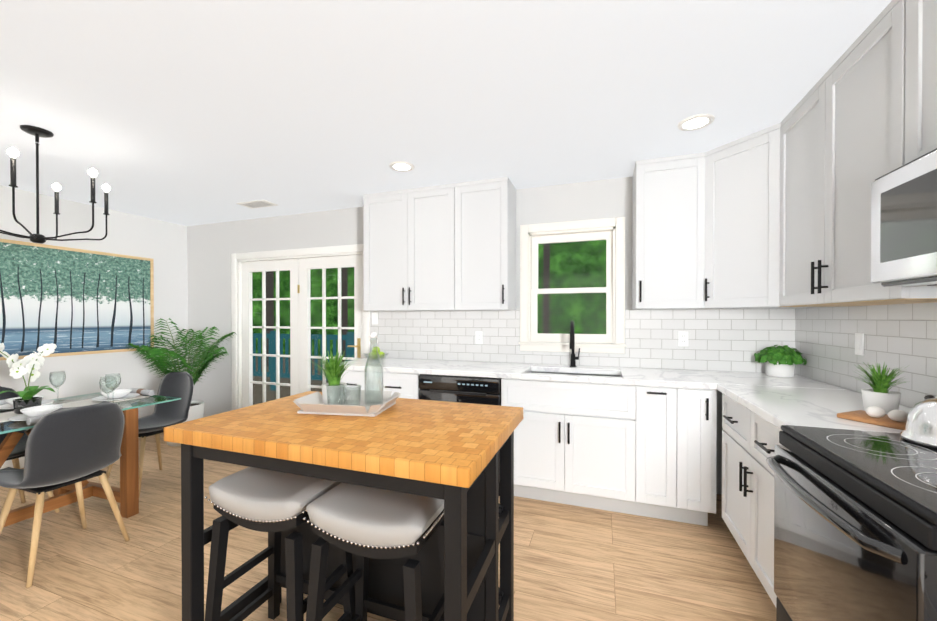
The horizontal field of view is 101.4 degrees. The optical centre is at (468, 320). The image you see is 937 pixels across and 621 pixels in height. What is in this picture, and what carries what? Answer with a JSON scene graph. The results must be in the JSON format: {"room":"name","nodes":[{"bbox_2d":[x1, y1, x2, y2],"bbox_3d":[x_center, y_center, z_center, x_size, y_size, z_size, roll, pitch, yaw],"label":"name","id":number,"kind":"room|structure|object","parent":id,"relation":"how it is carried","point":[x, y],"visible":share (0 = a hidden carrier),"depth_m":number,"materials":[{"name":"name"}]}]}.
{"room":"kitchen","nodes":[
{"label":"kitchen","id":0,"kind":"room"},
{"bbox_2d":[0,185,187,429],"bbox_3d":[-4.599,0.087,1.511,0.140,2.420,6.740,0,0,19],"label":"wall","id":1,"kind":"structure","parent":0,"point":[163,244],"depth_m":3.93,"materials":[{"name":"white paint"}]},
{"bbox_2d":[0,437,139,469],"bbox_3d":[-4.160,1.242,1.439,0.740,0.110,6.600,0,0,19],"label":"baseboard","id":2,"kind":"structure","parent":1,"relation":"attached to","point":[7,463],"depth_m":3.27,"materials":[{"name":"white"}]},
{"bbox_2d":[0,239,153,359],"bbox_3d":[-3.755,-0.177,3.658,0.035,1.016,1.341,0,0,19],"label":"picture frame","id":3,"kind":"object","parent":1,"relation":"attached to","point":[67,301],"visible":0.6,"depth_m":3.64,"materials":[{"name":"brown wood"}]},
{"bbox_2d":[0,432,775,620],"bbox_3d":[-1.654,1.353,0.566,6.330,0.100,6.880,0,0,19],"label":"floor","id":4,"kind":"structure","parent":0,"point":[575,563],"depth_m":2.03,"materials":[{"name":"brown wood"}]},
{"bbox_2d":[0,386,59,512],"bbox_3d":[-3.053,0.870,2.459,0.491,0.848,0.463,0,0,19],"label":"chair","id":5,"kind":"object","parent":4,"relation":"on","point":[16,453],"visible":0.25,"depth_m":2.62,"materials":[{"name":"grey fabric"}]},
{"bbox_2d":[0,401,129,587],"bbox_3d":[-2.231,0.872,2.109,0.491,0.848,0.463,0,0,19],"label":"chair","id":6,"kind":"object","parent":4,"relation":"on","point":[77,446],"visible":1,"depth_m":2.00,"materials":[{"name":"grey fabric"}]},
{"bbox_2d":[0,392,180,526],"bbox_3d":[-2.712,0.932,2.341,0.820,0.720,1.300,0,0,19],"label":"dining table","id":7,"kind":"object","parent":4,"relation":"on","point":[126,494],"visible":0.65,"depth_m":2.51,"materials":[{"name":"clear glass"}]},
{"bbox_2d":[0,411,20,422],"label":"table runner","id":8,"kind":"object","parent":7,"relation":"on","point":[4,416],"depth_m":2.29,"materials":[{"name":"white fabric"}]},
{"bbox_2d":[0,343,57,413],"bbox_3d":[-2.740,0.345,2.384,0.390,0.444,0.321,0,0,19],"label":"orchid","id":9,"kind":"object","parent":8,"relation":"on","point":[30,365],"visible":0.98,"depth_m":2.37,"materials":[{"name":"white plant"}]},
{"bbox_2d":[0,395,53,408],"bbox_3d":[-2.932,0.539,2.521,0.316,0.060,0.260,0,0,19],"label":"place setting","id":10,"kind":"object","parent":7,"relation":"on","point":[6,403],"visible":0.31,"depth_m":2.51,"materials":[{"name":"white ceramic"}]},
{"bbox_2d":[8,404,62,424],"bbox_3d":[-2.466,0.540,2.231,0.316,0.060,0.260,0,0,19],"label":"place setting","id":11,"kind":"object","parent":7,"relation":"on","point":[32,415],"visible":0.58,"depth_m":2.19,"materials":[{"name":"white ceramic"}]},
{"bbox_2d":[49,371,65,401],"bbox_3d":[-2.909,0.466,2.714,0.084,0.205,0.084,0,0,19],"label":"wine glass","id":12,"kind":"object","parent":7,"relation":"on","point":[64,377],"visible":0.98,"depth_m":2.71,"materials":[{"name":"clear glass"}]},
{"bbox_2d":[61,395,149,407],"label":"table runner","id":13,"kind":"object","parent":7,"relation":"on","point":[86,402],"depth_m":2.65,"materials":[{"name":"white fabric"}]},
{"bbox_2d":[99,376,116,399],"bbox_3d":[-2.334,0.468,2.481,0.084,0.205,0.084,0,0,19],"label":"wine glass","id":14,"kind":"object","parent":7,"relation":"on","point":[101,387],"visible":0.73,"depth_m":2.48,"materials":[{"name":"clear glass"}]},
{"bbox_2d":[105,373,120,403],"bbox_3d":[-2.418,0.467,2.606,0.084,0.205,0.084,0,0,19],"label":"wine glass","id":15,"kind":"object","parent":7,"relation":"on","point":[119,378],"visible":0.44,"depth_m":2.61,"materials":[{"name":"clear glass"}]},
{"bbox_2d":[91,388,154,400],"bbox_3d":[-2.517,0.537,2.776,0.260,0.060,0.316,0,0,19],"label":"place setting","id":16,"kind":"object","parent":7,"relation":"on","point":[120,394],"visible":0.94,"depth_m":2.76,"materials":[{"name":"white ceramic"}]},
{"bbox_2d":[106,372,193,497],"bbox_3d":[-2.512,0.866,3.066,0.463,0.848,0.491,0,0,19],"label":"chair","id":17,"kind":"object","parent":4,"relation":"on","point":[170,413],"visible":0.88,"depth_m":3.20,"materials":[{"name":"grey fabric"}]},
{"bbox_2d":[125,318,236,445],"bbox_3d":[-2.998,0.628,3.996,0.876,1.306,0.909,0,0,19],"label":"palm plant","id":18,"kind":"object","parent":4,"relation":"on","point":[163,364],"visible":0.77,"depth_m":3.90,"materials":[{"name":"green plant"}]},
{"bbox_2d":[205,467,354,620],"bbox_3d":[-0.708,0.941,1.467,0.442,0.712,0.332,0,0,19],"label":"stool","id":19,"kind":"object","parent":4,"relation":"on","point":[273,504],"visible":0.71,"depth_m":1.39,"materials":[{"name":"black paint"}]},
{"bbox_2d":[164,391,522,620],"bbox_3d":[-0.421,0.837,1.509,1.145,0.920,0.720,0,0,19],"label":"kitchen island","id":20,"kind":"object","parent":4,"relation":"on","point":[447,452],"visible":0.69,"depth_m":1.37,"materials":[{"name":"black paint"}]},
{"bbox_2d":[293,390,400,416],"bbox_3d":[-0.510,0.351,1.638,0.400,0.048,0.305,0,0,9],"label":"tray","id":21,"kind":"object","parent":20,"relation":"on","point":[312,403],"visible":0.77,"depth_m":1.54,"materials":[{"name":"grey"}]},
{"bbox_2d":[310,350,356,404],"bbox_3d":[-0.583,0.249,1.675,0.235,0.231,0.224,0,0,19],"label":"potted plant","id":22,"kind":"object","parent":21,"relation":"on","point":[333,371],"visible":0.85,"depth_m":1.65,"materials":[{"name":"green plant"}]},
{"bbox_2d":[326,384,344,404],"bbox_3d":[-0.549,0.318,1.583,0.072,0.095,0.072,0,0,19],"label":"tumbler","id":23,"kind":"object","parent":21,"relation":"on","point":[338,391],"visible":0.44,"depth_m":1.57,"materials":[{"name":"clear glass"}]},
{"bbox_2d":[343,384,360,404],"bbox_3d":[-0.479,0.318,1.577,0.072,0.095,0.072,0,0,19],"label":"tumbler","id":24,"kind":"object","parent":21,"relation":"on","point":[345,395],"visible":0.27,"depth_m":1.56,"materials":[{"name":"clear glass"}]},
{"bbox_2d":[364,331,382,405],"bbox_3d":[-0.413,0.205,1.672,0.080,0.319,0.080,0,0,19],"label":"bottle","id":25,"kind":"object","parent":21,"relation":"on","point":[374,335],"visible":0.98,"depth_m":1.66,"materials":[{"name":"clear glass"}]},
{"bbox_2d":[340,370,379,390],"bbox_3d":[-0.847,0.847,3.452,0.487,0.876,0.608,0,0,19],"label":"base cabinet","id":26,"kind":"object","parent":4,"relation":"on","point":[352,377],"depth_m":3.15,"materials":[{"name":"white wood"}]},
{"bbox_2d":[340,321,829,389],"bbox_3d":[0.544,0.297,2.946,3.452,0.590,0.626,0,0,19],"label":"countertop","id":27,"kind":"structure","parent":26,"relation":"on","point":[675,378],"depth_m":2.80,"materials":[{"name":"stone"}]},
{"bbox_2d":[364,352,388,361],"bbox_3d":[-0.840,0.335,3.484,0.224,0.068,0.224,0,0,19],"label":"apple bowl","id":28,"kind":"object","parent":27,"relation":"on","point":[381,357],"visible":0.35,"depth_m":3.43,"materials":[{"name":"clear glass"}]},
{"bbox_2d":[369,347,384,358],"bbox_3d":[-0.845,0.295,3.478,0.147,0.114,0.135,0,0,19],"label":"apples","id":29,"kind":"object","parent":28,"relation":"in","point":[378,351],"visible":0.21,"depth_m":3.46,"materials":[{"name":"green food"}]},
{"bbox_2d":[754,345,806,376],"bbox_3d":[2.096,0.269,2.580,0.277,0.211,0.278,0,0,19],"label":"potted plant","id":30,"kind":"object","parent":27,"relation":"on","point":[781,361],"visible":1,"depth_m":2.52,"materials":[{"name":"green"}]},
{"bbox_2d":[303,482,443,620],"bbox_3d":[-0.288,0.942,1.321,0.442,0.712,0.332,0,0,19],"label":"stool","id":31,"kind":"object","parent":4,"relation":"on","point":[363,524],"visible":0.85,"depth_m":1.23,"materials":[{"name":"black paint"}]},
{"bbox_2d":[380,372,419,398],"bbox_3d":[-0.509,0.848,3.334,0.463,0.876,0.608,0,0,19],"label":"base cabinet","id":32,"kind":"object","parent":4,"relation":"on","point":[407,384],"depth_m":3.02,"materials":[{"name":"white wood"}]},
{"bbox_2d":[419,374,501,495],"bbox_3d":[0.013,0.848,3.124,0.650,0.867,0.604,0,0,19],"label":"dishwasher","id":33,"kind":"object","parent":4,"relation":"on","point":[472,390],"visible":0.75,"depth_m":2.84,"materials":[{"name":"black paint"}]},
{"bbox_2d":[508,398,639,515],"bbox_3d":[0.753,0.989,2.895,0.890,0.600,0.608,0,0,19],"label":"base cabinet","id":34,"kind":"object","parent":4,"relation":"on","point":[583,454],"depth_m":2.59,"materials":[{"name":"white wood"}]},
{"bbox_2d":[620,384,691,523],"bbox_3d":[1.284,0.852,2.709,0.352,0.876,0.608,0,0,19],"label":"base cabinet","id":35,"kind":"object","parent":4,"relation":"on","point":[648,451],"depth_m":2.42,"materials":[{"name":"white wood"}]},
{"bbox_2d":[692,389,715,525],"bbox_3d":[1.471,0.852,2.644,0.276,0.876,0.608,0,0,19],"label":"base cabinet","id":36,"kind":"object","parent":4,"relation":"on","point":[703,400],"depth_m":2.34,"materials":[{"name":"white wood"}]},
{"bbox_2d":[716,390,739,546],"bbox_3d":[1.710,0.857,1.951,0.608,0.876,0.583,0,0,19],"label":"base cabinet","id":37,"kind":"object","parent":4,"relation":"on","point":[730,408],"depth_m":2.13,"materials":[{"name":"white wood"}]},
{"bbox_2d":[712,381,911,432],"bbox_3d":[1.617,0.400,1.740,0.633,0.039,0.937,0,0,19],"label":"countertop","id":38,"kind":"structure","parent":37,"relation":"on","point":[795,400],"depth_m":1.77,"materials":[{"name":"stone"}]},
{"bbox_2d":[837,410,905,429],"bbox_3d":[1.559,0.373,1.419,0.160,0.018,0.240,0,0,-21],"label":"cutting board","id":39,"kind":"object","parent":38,"relation":"on","point":[863,416],"visible":0.65,"depth_m":1.42,"materials":[{"name":"brown wood"}]},
{"bbox_2d":[866,406,907,421],"bbox_3d":[1.532,0.343,1.405,0.049,0.042,0.107,0,0,-22],"label":"eggs","id":40,"kind":"object","parent":39,"relation":"on","point":[894,415],"visible":0.98,"depth_m":1.38,"materials":[{"name":"white food"}]},
{"bbox_2d":[854,362,908,414],"bbox_3d":[1.690,0.275,1.570,0.194,0.213,0.195,0,0,19],"label":"potted plant","id":41,"kind":"object","parent":38,"relation":"on","point":[880,394],"visible":0.94,"depth_m":1.55,"materials":[{"name":"white"}]},
{"bbox_2d":[740,404,782,606],"bbox_3d":[1.567,0.859,1.540,0.608,0.876,0.520,0,0,19],"label":"base cabinet","id":42,"kind":"object","parent":4,"relation":"on","point":[759,437],"depth_m":1.76,"materials":[{"name":"white wood"}]},
{"bbox_2d":[766,425,936,620],"bbox_3d":[1.286,0.722,0.987,0.729,1.156,0.692,0,0,19],"label":"range","id":43,"kind":"object","parent":4,"relation":"on","point":[855,525],"visible":1,"depth_m":1.01,"materials":[{"name":"black paint"}]},
{"bbox_2d":[900,395,936,448],"bbox_3d":[1.472,0.249,1.186,0.202,0.258,0.245,0,0,19],"label":"kettle","id":44,"kind":"object","parent":43,"relation":"on","point":[921,426],"visible":0.98,"depth_m":1.17,"materials":[{"name":"silver metal"}]},
{"bbox_2d":[0,0,891,225],"bbox_3d":[-1.654,-1.167,0.550,6.330,0.100,6.880,0,0,19],"label":"ceiling","id":45,"kind":"structure","parent":0,"point":[190,112],"depth_m":1.87,"materials":[{"name":"grey paint"}]},
{"bbox_2d":[0,125,109,243],"bbox_3d":[-2.561,-0.794,2.277,0.628,0.666,0.668,0,0,19],"label":"chandelier","id":46,"kind":"object","parent":45,"relation":"hanging from","point":[37,133],"visible":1,"depth_m":2.27,"materials":[{"name":"black metal"}]},
{"bbox_2d":[236,200,277,208],"bbox_3d":[-2.060,-1.132,3.742,0.340,0.009,0.180,0,0,19],"label":"ceiling vent","id":47,"kind":"object","parent":45,"relation":"in","point":[257,204],"visible":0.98,"depth_m":3.73,"materials":[{"name":"white metal"}]},
{"bbox_2d":[389,161,413,171],"bbox_3d":[-0.489,-1.127,2.812,0.184,0.008,0.184,0,0,19],"label":"recessed light","id":48,"kind":"object","parent":45,"relation":"in","point":[401,166],"visible":1,"depth_m":2.81,"materials":[{"name":"white plastic"}]},
{"bbox_2d":[677,114,714,130],"bbox_3d":[1.293,-1.123,2.181,0.184,0.008,0.184,0,0,19],"label":"recessed light","id":49,"kind":"object","parent":45,"relation":"in","point":[695,122],"visible":1,"depth_m":2.18,"materials":[{"name":"white plastic"}]},
{"bbox_2d":[187,177,757,494],"bbox_3d":[-0.544,0.073,3.740,6.330,2.420,0.140,0,0,19],"label":"wall","id":50,"kind":"structure","parent":0,"point":[212,248],"depth_m":4.15,"materials":[{"name":"grey paint"}]},
{"bbox_2d":[231,244,369,409],"bbox_3d":[-1.831,0.258,4.180,1.850,2.045,0.158,0,0,19],"label":"door frame","id":51,"kind":"structure","parent":50,"relation":"attached to","point":[237,259],"depth_m":4.33,"materials":[{"name":"white wood"}]},
{"bbox_2d":[241,255,361,407],"bbox_3d":[-1.842,0.300,4.150,1.656,1.936,0.103,0,0,19],"label":"french door","id":52,"kind":"structure","parent":50,"relation":"in","point":[300,327],"depth_m":4.16,"materials":[{"name":"white wood"}]},
{"bbox_2d":[363,188,414,310],"bbox_3d":[-0.655,-0.610,3.526,0.508,1.045,0.322,0,0,19],"label":"upper cabinet","id":53,"kind":"object","parent":50,"relation":"attached to","point":[389,217],"depth_m":3.38,"materials":[{"name":"white wood"}]},
{"bbox_2d":[415,182,462,310],"bbox_3d":[-0.267,-0.609,3.391,0.548,1.045,0.322,0,0,19],"label":"upper cabinet","id":54,"kind":"object","parent":50,"relation":"attached to","point":[438,209],"depth_m":3.22,"materials":[{"name":"white wood"}]},
{"bbox_2d":[463,177,515,310],"bbox_3d":[0.122,-0.609,3.255,0.510,1.045,0.322,0,0,19],"label":"upper cabinet","id":55,"kind":"object","parent":50,"relation":"attached to","point":[489,205],"depth_m":3.09,"materials":[{"name":"white wood"}]},
{"bbox_2d":[518,217,625,353],"bbox_3d":[0.862,-0.278,3.228,0.860,1.082,0.175,0,0,19],"label":"window","id":56,"kind":"structure","parent":50,"relation":"in","point":[531,337],"depth_m":3.19,"materials":[{"name":"white wood"}]},
{"bbox_2d":[370,307,793,372],"bbox_3d":[0.653,0.113,3.244,3.462,0.514,0.008,0,0,19],"label":"backsplash","id":57,"kind":"structure","parent":50,"relation":"attached to","point":[719,339],"depth_m":3.01,"materials":[{"name":"tile"}]},
{"bbox_2d":[372,313,377,323],"bbox_3d":[-0.925,-0.017,3.784,0.070,0.116,0.009,0,0,19],"label":"outlet","id":58,"kind":"object","parent":57,"relation":"attached to","point":[374,318],"visible":1,"depth_m":3.78,"materials":[{"name":"white plastic"}]},
{"bbox_2d":[475,331,482,343],"bbox_3d":[0.095,0.155,3.430,0.070,0.116,0.008,0,0,19],"label":"electrical outlet","id":59,"kind":"object","parent":57,"relation":"attached to","point":[478,337],"visible":1,"depth_m":3.43,"materials":[{"name":"white plastic"}]},
{"bbox_2d":[678,331,688,346],"bbox_3d":[1.624,0.140,2.896,0.070,0.116,0.008,0,0,19],"label":"electrical outlet","id":60,"kind":"object","parent":57,"relation":"attached to","point":[683,338],"visible":1,"depth_m":2.89,"materials":[{"name":"white plastic"}]},
{"bbox_2d":[632,154,694,309],"bbox_3d":[1.454,-0.606,2.769,0.474,1.045,0.362,0,0,19],"label":"upper cabinet","id":61,"kind":"object","parent":50,"relation":"attached to","point":[663,189],"depth_m":2.66,"materials":[{"name":"white wood"}]},
{"bbox_2d":[796,374,910,407],"bbox_3d":[1.246,0.100,-0.528,0.140,2.420,6.740,0,0,19],"label":"wall","id":62,"kind":"structure","parent":0,"point":[847,389],"depth_m":2.17,"materials":[{"name":"white tile"}]},
{"bbox_2d":[695,127,795,308],"bbox_3d":[1.857,-0.604,2.464,0.672,1.045,0.672,0,0,19],"label":"upper cabinet","id":63,"kind":"object","parent":62,"relation":"attached to","point":[733,179],"depth_m":2.41,"materials":[{"name":"white wood"}]},
{"bbox_2d":[771,68,830,307],"bbox_3d":[1.829,-0.600,1.913,0.362,1.045,0.572,0,0,19],"label":"upper cabinet","id":64,"kind":"object","parent":62,"relation":"attached to","point":[777,216],"depth_m":1.96,"materials":[{"name":"white wood"}]},
{"bbox_2d":[794,302,936,407],"bbox_3d":[1.755,0.126,1.159,0.008,0.514,3.180,0,0,19],"label":"backsplash","id":65,"kind":"structure","parent":62,"relation":"attached to","point":[896,336],"depth_m":1.92,"materials":[{"name":"tile"}]},
{"bbox_2d":[855,333,863,355],"bbox_3d":[2.040,0.124,2.002,0.009,0.116,0.070,0,0,19],"label":"outlet","id":66,"kind":"object","parent":65,"relation":"attached to","point":[859,343],"visible":1,"depth_m":1.99,"materials":[{"name":"white plastic"}]},
{"bbox_2d":[827,0,936,306],"bbox_3d":[1.693,-0.597,1.462,0.322,1.045,0.603,0,0,19],"label":"upper cabinet","id":67,"kind":"object","parent":62,"relation":"attached to","point":[873,82],"depth_m":1.48,"materials":[{"name":"white wood"}]},
{"bbox_2d":[915,0,936,158],"bbox_3d":[1.546,-0.798,1.040,0.322,0.638,0.405,0,0,19],"label":"upper cabinet","id":68,"kind":"object","parent":62,"relation":"attached to","point":[925,10],"depth_m":1.21,"materials":[{"name":"white wood"}]},
{"bbox_2d":[871,148,936,286],"bbox_3d":[1.425,-0.291,0.933,0.466,0.371,0.692,0,0,19],"label":"microwave","id":69,"kind":"object","parent":68,"relation":"attached to","point":[903,225],"visible":1,"depth_m":1.16,"materials":[{"name":"silver metal"}]},
{"label":"outside","id":70,"kind":"structure","parent":0,"visible":0},
{"bbox_2d":[253,357,327,404],"bbox_3d":[-4.704,1.429,9.965,34.000,0.130,8.860,0,0,19],"label":"ground","id":71,"kind":"structure","parent":70,"point":[271,394],"depth_m":7.97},
{"bbox_2d":[253,331,354,390],"bbox_3d":[-3.960,0.793,7.615,7.050,1.170,0.100,0,0,19],"label":"rail","id":72,"kind":"object","parent":71,"relation":"on","point":[348,337],"depth_m":7.46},
{"bbox_2d":[252,240,605,366],"bbox_3d":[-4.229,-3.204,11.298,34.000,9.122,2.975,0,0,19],"label":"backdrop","id":73,"kind":"structure","parent":70,"point":[580,311],"depth_m":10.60,"materials":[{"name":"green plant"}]}
]}

